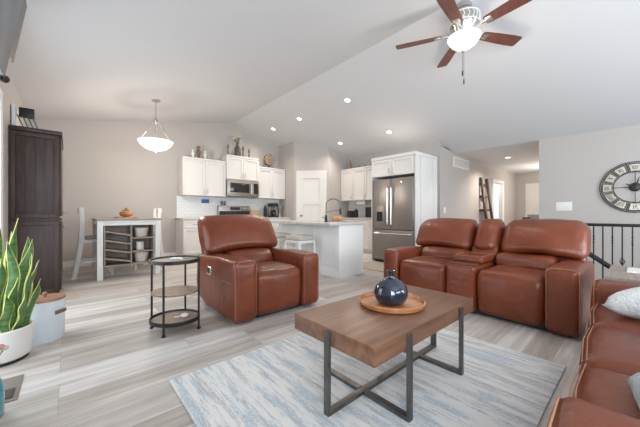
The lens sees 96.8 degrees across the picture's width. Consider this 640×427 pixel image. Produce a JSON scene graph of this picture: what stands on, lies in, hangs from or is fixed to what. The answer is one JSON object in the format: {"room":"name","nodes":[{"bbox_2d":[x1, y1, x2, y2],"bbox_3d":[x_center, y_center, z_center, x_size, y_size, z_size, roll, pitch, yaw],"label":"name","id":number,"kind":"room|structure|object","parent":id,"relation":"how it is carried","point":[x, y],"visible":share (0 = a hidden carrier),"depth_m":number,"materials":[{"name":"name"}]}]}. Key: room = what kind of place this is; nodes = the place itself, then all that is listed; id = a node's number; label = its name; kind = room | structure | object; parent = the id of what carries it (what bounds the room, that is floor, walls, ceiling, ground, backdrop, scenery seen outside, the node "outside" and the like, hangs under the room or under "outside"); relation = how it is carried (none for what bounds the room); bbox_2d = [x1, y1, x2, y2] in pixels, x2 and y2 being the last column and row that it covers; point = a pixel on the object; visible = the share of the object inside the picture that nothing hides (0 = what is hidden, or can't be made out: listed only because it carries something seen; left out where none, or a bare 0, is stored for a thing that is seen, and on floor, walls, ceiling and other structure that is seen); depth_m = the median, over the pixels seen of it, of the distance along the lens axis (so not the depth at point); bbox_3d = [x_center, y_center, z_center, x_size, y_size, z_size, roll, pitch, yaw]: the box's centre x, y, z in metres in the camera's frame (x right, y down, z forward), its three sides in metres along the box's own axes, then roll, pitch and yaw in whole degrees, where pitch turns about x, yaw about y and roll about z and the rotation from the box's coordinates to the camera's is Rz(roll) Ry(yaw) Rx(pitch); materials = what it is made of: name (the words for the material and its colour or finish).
{"room":"living room","nodes":[
{"label":"living room","id":0,"kind":"room"},
{"bbox_2d":[0,67,28,260],"bbox_3d":[-1.887,-0.350,1.200,0.150,2.800,10.700,0,0,-42],"label":"wall","id":1,"kind":"structure","parent":0,"point":[10,94],"depth_m":3.33,"materials":[{"name":"grey paint"}]},
{"bbox_2d":[0,88,2,238],"bbox_3d":[-2.644,-0.125,2.179,0.018,2.350,2.290,0,0,-42],"label":"trim","id":2,"kind":"structure","parent":1,"relation":"attached to","point":[1,92],"depth_m":2.98,"materials":[{"name":"white paint"}]},
{"bbox_2d":[0,75,9,82],"bbox_3d":[-2.438,-1.330,2.021,0.106,0.072,2.130,0,0,-42],"label":"curtain rod","id":3,"kind":"object","parent":1,"relation":"attached to","point":[5,79],"visible":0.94,"depth_m":2.78,"materials":[{"name":"black metal"}]},
{"bbox_2d":[0,0,26,75],"bbox_3d":[-1.951,-1.358,1.631,0.321,0.755,1.730,0,0,-42],"label":"television","id":4,"kind":"object","parent":1,"relation":"attached to","point":[12,12],"visible":1,"depth_m":1.94,"materials":[{"name":"grey plastic"}]},
{"bbox_2d":[29,119,278,260],"bbox_3d":[-2.518,-0.740,7.893,8.090,3.580,0.150,0,0,-42],"label":"wall","id":5,"kind":"structure","parent":0,"point":[107,171],"depth_m":6.26,"materials":[{"name":"grey paint"}]},
{"bbox_2d":[63,252,174,267],"bbox_3d":[-4.446,0.990,6.072,2.490,0.120,0.015,0,0,-42],"label":"baseboard","id":6,"kind":"structure","parent":5,"relation":"attached to","point":[65,263],"depth_m":5.73,"materials":[{"name":"white paint"}]},
{"bbox_2d":[178,156,225,196],"bbox_3d":[-2.944,-0.910,7.153,1.050,0.920,0.381,0,0,-42],"label":"upper cabinet","id":7,"kind":"object","parent":5,"relation":"attached to","point":[202,177],"visible":1,"depth_m":6.99,"materials":[{"name":"white paint"}]},
{"bbox_2d":[196,146,200,157],"bbox_3d":[-3.027,-1.537,7.073,0.143,0.332,0.143,0,0,-42],"label":"figurine","id":8,"kind":"object","parent":7,"relation":"on","point":[198,152],"visible":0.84,"depth_m":7.04,"materials":[{"name":"brown wood"}]},
{"bbox_2d":[202,199,208,208],"bbox_3d":[-2.971,-0.255,7.364,0.190,0.250,0.014,0,0,-42],"label":"card","id":9,"kind":"object","parent":5,"relation":"hanging from","point":[204,201],"visible":1,"depth_m":7.36,"materials":[{"name":"white paper"}]},
{"bbox_2d":[177,196,278,217],"bbox_3d":[-2.386,-0.175,7.902,2.960,0.550,0.012,0,0,-42],"label":"backsplash","id":10,"kind":"structure","parent":5,"relation":"attached to","point":[187,206],"depth_m":7.46,"materials":[{"name":"tile"}]},
{"bbox_2d":[221,154,258,181],"bbox_3d":[-2.187,-1.232,7.798,0.930,0.635,0.421,0,0,-42],"label":"upper cabinet","id":11,"kind":"object","parent":5,"relation":"attached to","point":[237,167],"visible":1,"depth_m":7.63,"materials":[{"name":"white paint"}]},
{"bbox_2d":[231,136,241,155],"bbox_3d":[-2.266,-1.845,7.744,0.316,0.588,0.232,0,0,-42],"label":"flower vase","id":12,"kind":"object","parent":11,"relation":"on","point":[237,151],"visible":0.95,"depth_m":7.69,"materials":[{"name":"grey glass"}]},
{"bbox_2d":[226,179,258,196],"bbox_3d":[-2.169,-0.693,7.778,0.920,0.425,0.445,0,0,-42],"label":"microwave","id":13,"kind":"object","parent":11,"relation":"attached to","point":[234,188],"visible":0.94,"depth_m":7.61,"materials":[{"name":"silver metal"}]},
{"bbox_2d":[252,166,284,199],"bbox_3d":[-1.504,-0.900,8.431,0.920,0.900,0.381,0,0,-42],"label":"upper cabinet","id":14,"kind":"object","parent":5,"relation":"attached to","point":[271,181],"visible":0.94,"depth_m":8.29,"materials":[{"name":"white paint"}]},
{"bbox_2d":[264,154,274,167],"bbox_3d":[-1.509,-1.565,8.421,0.354,0.427,0.080,0,0,-42],"label":"medallion","id":15,"kind":"object","parent":14,"relation":"on","point":[269,160],"visible":0.92,"depth_m":8.40,"materials":[{"name":"beige wood"}]},
{"bbox_2d":[279,141,293,219],"bbox_3d":[-0.983,-0.540,8.626,0.100,3.180,0.790,0,0,-42],"label":"wall","id":16,"kind":"structure","parent":0,"point":[286,151],"depth_m":8.51,"materials":[{"name":"grey paint"}]},
{"bbox_2d":[0,253,588,426],"bbox_3d":[3.139,1.110,5.660,13.590,0.120,11.000,0,0,-42],"label":"floor","id":17,"kind":"structure","parent":0,"point":[108,368],"depth_m":2.25,"materials":[{"name":"grey wood"}]},
{"bbox_2d":[0,344,9,417],"bbox_3d":[-1.706,0.834,1.414,0.214,0.433,0.200,0,0,-42],"label":"glass jug","id":18,"kind":"object","parent":17,"relation":"on","point":[3,347],"visible":1,"depth_m":1.46,"materials":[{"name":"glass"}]},
{"bbox_2d":[3,374,23,402],"bbox_3d":[-1.870,1.044,1.686,0.130,0.012,0.335,0,0,-42],"label":"floor vent","id":19,"kind":"object","parent":17,"relation":"in","point":[12,385],"visible":0.8,"depth_m":1.71,"materials":[{"name":"beige metal"}]},
{"bbox_2d":[5,387,15,399],"bbox_3d":[-1.824,1.041,1.630,0.095,0.006,0.120,0,0,-42],"label":"grille","id":20,"kind":"object","parent":19,"relation":"attached to","point":[10,393],"depth_m":1.65,"materials":[{"name":"grey metal"}]},
{"bbox_2d":[0,218,40,366],"bbox_3d":[-2.276,0.540,2.036,0.361,1.021,0.340,0,0,-6],"label":"potted snake plant","id":21,"kind":"object","parent":17,"relation":"on","point":[17,303],"visible":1,"depth_m":2.02,"materials":[{"name":"green plant"}]},
{"bbox_2d":[9,124,64,294],"bbox_3d":[-3.931,-0.015,4.005,0.506,2.130,1.130,0,0,-42],"label":"tall cabinet","id":22,"kind":"object","parent":17,"relation":"on","point":[35,154],"visible":0.92,"depth_m":3.61,"materials":[{"name":"brown wood"}]},
{"bbox_2d":[11,104,18,125],"bbox_3d":[-3.947,-1.230,3.677,0.035,0.300,0.300,0,0,-42],"label":"leaning board","id":23,"kind":"object","parent":22,"relation":"on","point":[14,119],"visible":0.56,"depth_m":3.57,"materials":[{"name":"white paint"}]},
{"bbox_2d":[16,107,37,127],"bbox_3d":[-3.801,-1.225,3.706,0.215,0.290,0.070,0,0,-42],"label":"wire crate","id":24,"kind":"object","parent":22,"relation":"on","point":[24,113],"visible":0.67,"depth_m":3.67,"materials":[{"name":"black metal"}]},
{"bbox_2d":[31,292,65,345],"bbox_3d":[-2.311,0.852,2.388,0.268,0.396,0.266,0,0,-42],"label":"canister","id":25,"kind":"object","parent":17,"relation":"on","point":[48,314],"visible":0.84,"depth_m":2.32,"materials":[{"name":"white ceramic"}]},
{"bbox_2d":[71,207,113,279],"bbox_3d":[-3.909,0.470,4.887,0.560,1.160,0.420,0,0,-42],"label":"counter chair","id":26,"kind":"object","parent":17,"relation":"on","point":[91,238],"visible":0.56,"depth_m":4.64,"materials":[{"name":"white paint"}]},
{"bbox_2d":[85,235,96,239],"bbox_3d":[-3.841,0.401,4.947,0.380,0.062,0.390,0,0,-42],"label":"seat cushion","id":27,"kind":"object","parent":26,"relation":"on","point":[91,237],"depth_m":4.75,"materials":[{"name":"grey fabric"}]},
{"bbox_2d":[91,218,161,280],"bbox_3d":[-3.561,0.562,5.189,0.920,0.975,1.270,0,0,-42],"label":"table","id":28,"kind":"object","parent":17,"relation":"on","point":[115,245],"visible":0.95,"depth_m":4.85,"materials":[{"name":"grey wood"}]},
{"bbox_2d":[105,230,130,235],"bbox_3d":[-3.404,0.317,4.761,0.343,0.097,0.340,0,0,-42],"label":"shelf","id":29,"kind":"object","parent":28,"relation":"attached to","point":[107,232],"depth_m":4.84,"materials":[{"name":"brown wood"}]},
{"bbox_2d":[105,239,130,243],"bbox_3d":[-3.404,0.462,4.761,0.343,0.097,0.340,0,0,-42],"label":"shelf","id":30,"kind":"object","parent":28,"relation":"attached to","point":[107,241],"depth_m":4.80,"materials":[{"name":"brown wood"}]},
{"bbox_2d":[105,247,130,252],"bbox_3d":[-3.404,0.607,4.761,0.343,0.097,0.340,0,0,-42],"label":"shelf","id":31,"kind":"object","parent":28,"relation":"attached to","point":[107,249],"depth_m":4.81,"materials":[{"name":"brown wood"}]},
{"bbox_2d":[105,256,130,261],"bbox_3d":[-3.404,0.752,4.761,0.343,0.097,0.340,0,0,-42],"label":"shelf","id":32,"kind":"object","parent":28,"relation":"attached to","point":[107,258],"depth_m":4.78,"materials":[{"name":"brown wood"}]},
{"bbox_2d":[136,241,143,249],"bbox_3d":[-3.146,0.550,4.962,0.124,0.135,0.124,0,0,-42],"label":"crock","id":33,"kind":"object","parent":28,"relation":"on","point":[140,244],"visible":1,"depth_m":4.92,"materials":[{"name":"white ceramic"}]},
{"bbox_2d":[132,259,148,263],"bbox_3d":[-3.145,0.831,4.990,0.310,0.024,0.340,0,0,-42],"label":"shelf","id":34,"kind":"object","parent":28,"relation":"attached to","point":[133,260],"depth_m":4.90,"materials":[{"name":"brown wood"}]},
{"bbox_2d":[134,227,148,236],"bbox_3d":[-3.131,0.316,4.976,0.224,0.155,0.224,0,0,-42],"label":"basket","id":35,"kind":"object","parent":28,"relation":"on","point":[139,231],"visible":1,"depth_m":4.90,"materials":[{"name":"white wicker"}]},
{"bbox_2d":[134,251,148,261],"bbox_3d":[-3.131,0.738,4.976,0.230,0.160,0.230,0,0,-42],"label":"basket","id":36,"kind":"object","parent":28,"relation":"on","point":[139,256],"visible":0.9,"depth_m":4.90,"materials":[{"name":"white wicker"}]},
{"bbox_2d":[132,235,152,238],"bbox_3d":[-3.145,0.406,4.990,0.310,0.024,0.340,0,0,-42],"label":"shelf","id":37,"kind":"object","parent":28,"relation":"attached to","point":[133,236],"depth_m":4.98,"materials":[{"name":"brown wood"}]},
{"bbox_2d":[132,248,152,251],"bbox_3d":[-3.145,0.631,4.990,0.310,0.024,0.340,0,0,-42],"label":"shelf","id":38,"kind":"object","parent":28,"relation":"attached to","point":[133,249],"depth_m":4.95,"materials":[{"name":"brown wood"}]},
{"bbox_3d":[-3.478,0.062,5.095,0.340,0.026,0.260,0,0,-42],"label":"wooden board","id":39,"kind":"object","parent":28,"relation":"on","visible":0},
{"bbox_2d":[119,208,132,216],"bbox_3d":[-3.478,-0.033,5.095,0.210,0.162,0.210,0,0,-42],"label":"jar","id":40,"kind":"object","parent":39,"relation":"on","point":[125,213],"visible":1,"depth_m":5.04,"materials":[{"name":"orange glass"}]},
{"bbox_2d":[130,208,166,269],"bbox_3d":[-3.391,0.470,5.614,0.560,1.160,0.420,0,0,-42],"label":"counter chair","id":41,"kind":"object","parent":17,"relation":"on","point":[157,213],"visible":0.17,"depth_m":5.58,"materials":[{"name":"white paint"}]},
{"bbox_2d":[149,255,200,337],"bbox_3d":[-1.330,0.729,2.610,0.416,0.643,0.398,0,0,-30],"label":"stand","id":42,"kind":"object","parent":17,"relation":"on","point":[164,319],"visible":0.96,"depth_m":2.58,"materials":[{"name":"brown wood"}]},
{"bbox_2d":[149,309,197,327],"bbox_3d":[-1.330,0.952,2.610,0.409,0.034,0.405,0,0,-42],"label":"tray","id":43,"kind":"object","parent":42,"relation":"on","point":[155,320],"depth_m":2.58,"materials":[{"name":"brown wood"}]},
{"bbox_2d":[150,285,197,297],"bbox_3d":[-1.330,0.708,2.610,0.399,0.014,0.367,0,0,0],"label":"shelf","id":44,"kind":"object","parent":42,"relation":"attached to","point":[180,290],"depth_m":2.57,"materials":[{"name":"brown wood"}]},
{"bbox_2d":[149,255,199,265],"bbox_3d":[-1.330,0.423,2.610,0.409,0.032,0.405,0,0,-42],"label":"tray","id":45,"kind":"object","parent":42,"relation":"on","point":[187,259],"depth_m":2.57,"materials":[{"name":"brown wood"}]},
{"bbox_2d":[175,220,201,255],"bbox_3d":[-2.920,0.593,6.974,0.990,0.915,0.661,0,0,-42],"label":"base cabinet","id":46,"kind":"object","parent":17,"relation":"on","point":[187,241],"visible":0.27,"depth_m":6.57,"materials":[{"name":"white paint"}]},
{"bbox_2d":[175,218,199,219],"bbox_3d":[-2.929,0.114,6.981,1.025,0.038,0.642,0,0,-42],"label":"countertop","id":47,"kind":"structure","parent":46,"relation":"on","point":[175,218],"depth_m":6.54,"materials":[{"name":"stone"}]},
{"bbox_2d":[217,205,249,214],"bbox_3d":[-2.182,0.410,7.608,0.905,1.280,0.682,0,0,-42],"label":"stove","id":48,"kind":"object","parent":17,"relation":"on","point":[221,209],"visible":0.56,"depth_m":7.73,"materials":[{"name":"silver metal"}]},
{"bbox_2d":[197,214,318,323],"bbox_3d":[-0.800,0.526,3.394,1.072,1.047,1.256,0,0,-42],"label":"recliner armchair","id":49,"kind":"object","parent":17,"relation":"on","point":[243,278],"visible":1,"depth_m":3.11,"materials":[{"name":"brown leather"}]},
{"bbox_2d":[223,247,272,261],"bbox_3d":[-0.880,0.519,3.489,0.546,0.185,0.407,0,0,-42],"label":"lumbar cushion","id":50,"kind":"object","parent":49,"relation":"on","point":[257,254],"depth_m":3.40,"materials":[{"name":"leather"}]},
{"bbox_2d":[269,219,290,247],"bbox_3d":[-1.450,0.593,8.278,1.040,0.915,0.661,0,0,-42],"label":"base cabinet","id":51,"kind":"object","parent":17,"relation":"on","point":[275,225],"visible":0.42,"depth_m":8.07,"materials":[{"name":"white paint"}]},
{"bbox_2d":[266,217,290,218],"bbox_3d":[-1.459,0.114,8.285,1.055,0.038,0.642,0,0,-42],"label":"countertop","id":52,"kind":"structure","parent":51,"relation":"on","point":[266,217],"depth_m":8.11,"materials":[{"name":"stone"}]},
{"bbox_2d":[250,210,258,214],"bbox_3d":[-1.894,-0.014,8.252,0.260,0.218,0.056,0,0,-42],"label":"cutting board","id":53,"kind":"object","parent":52,"relation":"on","point":[253,212],"visible":0.56,"depth_m":8.25,"materials":[{"name":"brown wood"}]},
{"bbox_2d":[263,206,266,216],"bbox_3d":[-1.595,-0.077,8.277,0.110,0.342,0.110,0,0,-42],"label":"thermos","id":54,"kind":"object","parent":52,"relation":"on","point":[265,208],"visible":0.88,"depth_m":8.24,"materials":[{"name":"black metal"}]},
{"bbox_2d":[268,203,277,216],"bbox_3d":[-1.379,-0.111,8.335,0.200,0.410,0.280,0,0,-42],"label":"coffee maker","id":55,"kind":"object","parent":52,"relation":"on","point":[271,206],"visible":0.93,"depth_m":8.29,"materials":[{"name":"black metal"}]},
{"bbox_2d":[277,205,281,216],"bbox_3d":[-1.218,-0.082,8.545,0.160,0.352,0.160,0,0,-42],"label":"jug","id":56,"kind":"object","parent":52,"relation":"on","point":[279,207],"visible":0.88,"depth_m":8.49,"materials":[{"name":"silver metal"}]},
{"bbox_2d":[275,232,291,248],"bbox_3d":[-0.807,0.701,5.460,0.362,0.698,0.422,0,0,-42],"label":"counter stool","id":57,"kind":"object","parent":17,"relation":"on","point":[280,236],"visible":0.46,"depth_m":5.32,"materials":[{"name":"white paint"}]},
{"bbox_2d":[275,232,290,237],"bbox_3d":[-0.807,0.411,5.460,0.362,0.116,0.422,0,0,-42],"label":"seat cushion","id":58,"kind":"object","parent":57,"relation":"on","point":[278,234],"depth_m":5.30,"materials":[{"name":"beige fabric"}]},
{"bbox_2d":[285,234,315,252],"bbox_3d":[-0.349,0.701,4.944,0.362,0.698,0.422,0,0,-42],"label":"counter stool","id":59,"kind":"object","parent":17,"relation":"on","point":[300,239],"visible":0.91,"depth_m":4.83,"materials":[{"name":"white wood"}]},
{"bbox_2d":[285,234,314,240],"bbox_3d":[-0.349,0.411,4.944,0.362,0.116,0.422,0,0,-42],"label":"seat cushion","id":60,"kind":"object","parent":59,"relation":"on","point":[294,237],"depth_m":4.82,"materials":[{"name":"beige fabric"}]},
{"bbox_2d":[279,223,362,277],"bbox_3d":[-0.045,0.618,5.478,0.616,0.865,1.764,0,0,-42],"label":"kitchen island","id":61,"kind":"object","parent":17,"relation":"on","point":[339,248],"visible":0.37,"depth_m":4.85,"materials":[{"name":"white paint"}]},
{"bbox_2d":[271,220,367,225],"bbox_3d":[-0.132,0.163,5.445,0.930,0.040,1.920,0,0,-42],"label":"island countertop","id":62,"kind":"structure","parent":61,"relation":"on","point":[303,222],"depth_m":4.86,"materials":[{"name":"stone"}]},
{"bbox_2d":[322,199,341,221],"bbox_3d":[0.209,-0.070,5.156,0.363,0.424,0.060,0,0,-3],"label":"kitchen faucet","id":63,"kind":"object","parent":62,"relation":"on","point":[340,211],"visible":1,"depth_m":5.15,"materials":[{"name":"black metal"}]},
{"bbox_3d":[0.303,0.134,5.429,0.340,0.016,0.240,0,0,-42],"label":"board","id":64,"kind":"object","parent":62,"relation":"on","visible":0},
{"bbox_2d":[332,216,342,220],"bbox_3d":[0.336,0.084,5.452,0.189,0.080,0.207,0,0,12],"label":"bread loaf","id":65,"kind":"object","parent":64,"relation":"on","point":[334,218],"visible":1,"depth_m":5.38,"materials":[{"name":"food"}]},
{"bbox_2d":[343,219,371,253],"bbox_3d":[1.297,0.598,7.849,0.631,0.905,1.900,0,0,-42],"label":"base cabinet","id":66,"kind":"object","parent":17,"relation":"on","point":[367,228],"visible":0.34,"depth_m":7.52,"materials":[{"name":"white paint"}]},
{"bbox_2d":[342,217,371,219],"bbox_3d":[1.303,0.124,7.848,0.607,0.038,1.950,0,0,-42],"label":"countertop","id":67,"kind":"structure","parent":66,"relation":"on","point":[342,217],"depth_m":7.75,"materials":[{"name":"stone"}]},
{"bbox_2d":[347,211,353,217],"bbox_3d":[0.903,0.004,8.354,0.180,0.200,0.120,0,0,-42],"label":"knife block","id":68,"kind":"object","parent":67,"relation":"on","point":[350,214],"visible":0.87,"depth_m":8.30,"materials":[{"name":"brown wood"}]},
{"bbox_2d":[365,207,371,216],"bbox_3d":[1.500,-0.046,7.735,0.288,0.280,0.460,0,0,-42],"label":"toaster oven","id":69,"kind":"object","parent":67,"relation":"on","point":[368,210],"visible":0.49,"depth_m":7.72,"materials":[{"name":"black metal"}]},
{"bbox_2d":[169,329,565,426],"bbox_3d":[0.370,1.044,1.859,2.078,0.012,1.620,0,0,-42],"label":"area rug","id":70,"kind":"object","parent":17,"relation":"on","point":[281,383],"visible":0.68,"depth_m":1.68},
{"bbox_2d":[295,284,472,422],"bbox_3d":[0.462,0.816,1.846,1.156,0.445,0.628,0,0,-42],"label":"coffee table","id":71,"kind":"object","parent":70,"relation":"on","point":[373,338],"visible":0.94,"depth_m":1.58,"materials":[{"name":"brown wood"}]},
{"bbox_2d":[359,291,425,314],"bbox_3d":[0.469,0.573,1.860,0.424,0.040,0.424,0,0,-42],"label":"round tray","id":72,"kind":"object","parent":71,"relation":"on","point":[414,303],"visible":0.67,"depth_m":1.78,"materials":[{"name":"brown wood"}]},
{"bbox_2d":[374,269,407,305],"bbox_3d":[0.461,0.472,1.846,0.218,0.216,0.218,0,0,-42],"label":"bottle vase","id":73,"kind":"object","parent":72,"relation":"on","point":[389,291],"visible":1,"depth_m":1.77,"materials":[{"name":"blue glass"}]},
{"bbox_2d":[363,261,383,271],"bbox_3d":[1.112,1.042,5.700,0.730,0.015,0.850,0,0,-42],"label":"kitchen mat","id":74,"kind":"object","parent":17,"relation":"on","point":[376,266],"visible":0.47,"depth_m":5.60,"materials":[{"name":"beige fabric"}]},
{"bbox_2d":[373,176,414,261],"bbox_3d":[1.800,0.150,6.229,0.899,1.800,1.000,0,0,-42],"label":"refrigerator","id":75,"kind":"object","parent":17,"relation":"on","point":[394,198],"visible":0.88,"depth_m":5.93,"materials":[{"name":"grey metal"}]},
{"bbox_2d":[371,151,436,260],"bbox_3d":[1.832,-0.095,6.255,0.916,2.290,1.115,0,0,-42],"label":"tall cabinet","id":76,"kind":"object","parent":17,"relation":"on","point":[423,166],"visible":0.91,"depth_m":5.86,"materials":[{"name":"white paint"}]},
{"bbox_2d":[479,177,493,218],"bbox_3d":[4.927,-0.003,8.294,0.600,2.109,0.307,0,0,-42],"label":"ladder shelf","id":77,"kind":"object","parent":17,"relation":"on","point":[481,184],"visible":0.64,"depth_m":8.21,"materials":[{"name":"brown wood"}]},
{"bbox_2d":[384,218,593,337],"bbox_3d":[1.901,0.552,3.402,1.185,0.996,1.966,0,0,-42],"label":"loveseat","id":78,"kind":"object","parent":17,"relation":"on","point":[537,273],"visible":0.94,"depth_m":2.99,"materials":[{"name":"brown leather"}]},
{"bbox_2d":[421,245,470,258],"bbox_3d":[1.685,0.526,3.815,0.405,0.170,0.581,0,0,-42],"label":"lumbar cushion","id":79,"kind":"object","parent":78,"relation":"on","point":[443,251],"depth_m":3.72,"materials":[{"name":"leather"}]},
{"bbox_2d":[448,261,478,265],"bbox_3d":[1.561,0.538,3.093,0.140,0.017,0.275,0,0,-42],"label":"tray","id":80,"kind":"object","parent":78,"relation":"on","point":[453,263],"depth_m":3.07,"materials":[{"name":"brown leather"}]},
{"bbox_2d":[496,252,559,269],"bbox_3d":[2.283,0.525,3.143,0.401,0.169,0.550,0,0,-42],"label":"lumbar cushion","id":81,"kind":"object","parent":78,"relation":"on","point":[535,260],"depth_m":3.04,"materials":[{"name":"leather"}]},
{"bbox_2d":[527,214,538,218],"bbox_3d":[6.160,0.530,8.140,0.460,1.040,0.460,0,0,-42],"label":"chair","id":82,"kind":"object","parent":17,"relation":"on","point":[533,216],"visible":0.11,"depth_m":8.28,"materials":[{"name":"grey fabric"}]},
{"bbox_2d":[522,217,639,278],"bbox_3d":[4.239,0.550,3.253,0.090,1.000,3.190,0,0,-42],"label":"stair railing","id":83,"kind":"object","parent":17,"relation":"on","point":[588,224],"visible":0.32,"depth_m":3.71,"materials":[{"name":"black metal"}]},
{"bbox_2d":[589,252,610,268],"bbox_3d":[4.172,1.010,3.555,0.064,1.731,2.219,0,0,-42],"label":"stair handrail","id":84,"kind":"object","parent":83,"relation":"attached to","point":[596,258],"visible":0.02,"depth_m":3.90,"materials":[{"name":"black metal"}]},
{"bbox_2d":[545,279,639,426],"bbox_3d":[1.597,0.542,0.882,2.124,1.016,1.196,0,0,-44],"label":"sofa","id":85,"kind":"object","parent":17,"relation":"on","point":[602,395],"visible":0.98,"depth_m":1.03,"materials":[{"name":"brown leather"}]},
{"bbox_2d":[602,287,639,318],"bbox_3d":[1.805,0.449,1.427,0.468,0.293,0.404,0,0,-21],"label":"throw pillow","id":86,"kind":"object","parent":85,"relation":"on","point":[626,303],"visible":0.98,"depth_m":1.46,"materials":[{"name":"white fabric"}]},
{"bbox_2d":[630,374,639,408],"bbox_3d":[0.965,0.450,0.614,0.373,0.210,0.400,0,0,44],"label":"throw pillow","id":87,"kind":"object","parent":85,"relation":"on","point":[635,382],"visible":1,"depth_m":0.79,"materials":[{"name":"white fabric"}]},
{"bbox_2d":[605,265,639,282],"bbox_3d":[2.548,0.750,2.040,0.720,0.600,0.670,0,0,-42],"label":"end table","id":88,"kind":"object","parent":17,"relation":"on","point":[615,272],"visible":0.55,"depth_m":2.11,"materials":[{"name":"grey wood"}]},
{"bbox_2d":[626,267,639,273],"bbox_3d":[2.477,0.443,2.211,0.260,0.012,0.120,0,0,-42],"label":"tray","id":89,"kind":"object","parent":88,"relation":"on","point":[629,269],"visible":1,"depth_m":2.20,"materials":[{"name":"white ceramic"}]},
{"bbox_2d":[294,141,328,220],"bbox_3d":[-0.247,-0.540,8.317,1.018,3.180,0.099,0,0,3],"label":"wall","id":90,"kind":"structure","parent":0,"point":[307,157],"depth_m":8.27,"materials":[{"name":"grey paint"}]},
{"bbox_2d":[296,170,326,220],"bbox_3d":[-0.254,-0.105,8.211,0.880,2.310,0.112,0,0,3],"label":"door","id":91,"kind":"structure","parent":90,"relation":"attached to","point":[311,186],"depth_m":8.25,"materials":[{"name":"white paint"}]},
{"bbox_2d":[7,0,639,173],"bbox_3d":[3.140,-2.084,5.660,13.590,1.132,11.000,0,0,-42],"label":"ceiling","id":92,"kind":"structure","parent":0,"point":[257,66],"depth_m":4.24,"materials":[{"name":"white paint"}]},
{"bbox_2d":[137,99,172,151],"bbox_3d":[-3.024,-1.617,5.231,0.580,0.974,0.580,0,0,-42],"label":"pendant lamp","id":93,"kind":"object","parent":92,"relation":"hanging from","point":[156,144],"visible":0.99,"depth_m":5.12,"materials":[{"name":"white glass"}]},
{"bbox_2d":[396,0,531,83],"bbox_3d":[1.713,-2.040,3.359,1.513,0.980,1.527,0,0,-42],"label":"ceiling fan","id":94,"kind":"object","parent":92,"relation":"hanging from","point":[464,19],"visible":1,"depth_m":3.29,"materials":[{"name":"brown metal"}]},
{"bbox_2d":[329,148,348,220],"bbox_3d":[0.576,-0.445,8.586,0.940,2.989,0.100,0,0,-42],"label":"wall","id":95,"kind":"structure","parent":0,"point":[338,162],"depth_m":8.44,"materials":[{"name":"grey paint"}]},
{"bbox_2d":[349,142,434,168],"bbox_3d":[1.851,-0.333,7.798,0.120,2.766,2.770,0,0,-42],"label":"wall","id":96,"kind":"structure","parent":0,"point":[428,148],"depth_m":7.65,"materials":[{"name":"grey paint"}]},
{"bbox_2d":[341,167,368,200],"bbox_3d":[1.049,-0.855,8.317,0.381,0.930,0.900,0,0,-42],"label":"upper cabinet","id":97,"kind":"object","parent":96,"relation":"attached to","point":[353,179],"visible":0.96,"depth_m":8.17,"materials":[{"name":"white paint"}]},
{"bbox_2d":[349,200,371,217],"bbox_3d":[1.546,-0.165,8.043,0.012,0.570,1.980,0,0,-42],"label":"backsplash","id":98,"kind":"structure","parent":96,"relation":"attached to","point":[352,204],"depth_m":8.42,"materials":[{"name":"tile"}]},
{"bbox_2d":[364,165,371,199],"bbox_3d":[1.616,-0.855,7.678,0.381,0.930,0.800,0,0,-42],"label":"upper cabinet","id":99,"kind":"object","parent":96,"relation":"attached to","point":[368,169],"visible":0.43,"depth_m":7.79,"materials":[{"name":"white paint"}]},
{"bbox_2d":[435,141,516,225],"bbox_3d":[5.083,-0.333,8.735,6.200,2.766,0.120,0,0,-42],"label":"wall","id":100,"kind":"structure","parent":0,"point":[458,189],"depth_m":7.78,"materials":[{"name":"grey paint"}]},
{"bbox_2d":[453,156,468,169],"bbox_3d":[3.691,-1.315,7.404,0.970,0.250,0.022,0,0,-42],"label":"air vent","id":101,"kind":"object","parent":100,"relation":"in","point":[457,162],"visible":1,"depth_m":7.35,"materials":[{"name":"white metal"}]},
{"bbox_2d":[492,179,503,220],"bbox_3d":[5.859,-0.030,9.330,1.150,2.160,0.020,0,0,-42],"label":"trim","id":102,"kind":"structure","parent":100,"relation":"attached to","point":[493,180],"depth_m":8.99,"materials":[{"name":"white paint"}]},
{"bbox_2d":[517,172,538,219],"bbox_3d":[8.069,-0.250,10.154,0.150,2.600,1.720,0,0,-42],"label":"wall","id":103,"kind":"structure","parent":0,"point":[523,178],"depth_m":10.61,"materials":[{"name":"grey paint"}]},
{"bbox_2d":[525,183,538,216],"bbox_3d":[7.927,-0.035,10.109,0.112,2.170,1.040,0,0,-42],"label":"door","id":104,"kind":"structure","parent":103,"relation":"in","point":[531,189],"depth_m":10.37,"materials":[{"name":"white paint"}]},
{"bbox_2d":[539,125,639,279],"bbox_3d":[6.083,1.066,4.181,0.150,5.368,4.580,0,0,-42],"label":"wall","id":105,"kind":"structure","parent":0,"point":[572,168],"depth_m":5.22,"materials":[{"name":"grey paint"}]},
{"bbox_2d":[556,202,571,210],"bbox_3d":[4.764,-0.148,5.547,0.010,0.161,0.224,0,0,-42],"label":"light switch","id":106,"kind":"object","parent":105,"relation":"attached to","point":[560,206],"visible":1,"depth_m":5.54,"materials":[{"name":"white plastic"}]},
{"bbox_2d":[599,161,639,212],"bbox_3d":[5.356,-0.460,4.826,0.058,0.872,0.872,0,0,-42],"label":"wall clock","id":107,"kind":"object","parent":105,"relation":"attached to","point":[635,167],"visible":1,"depth_m":4.96,"materials":[{"name":"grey metal"}]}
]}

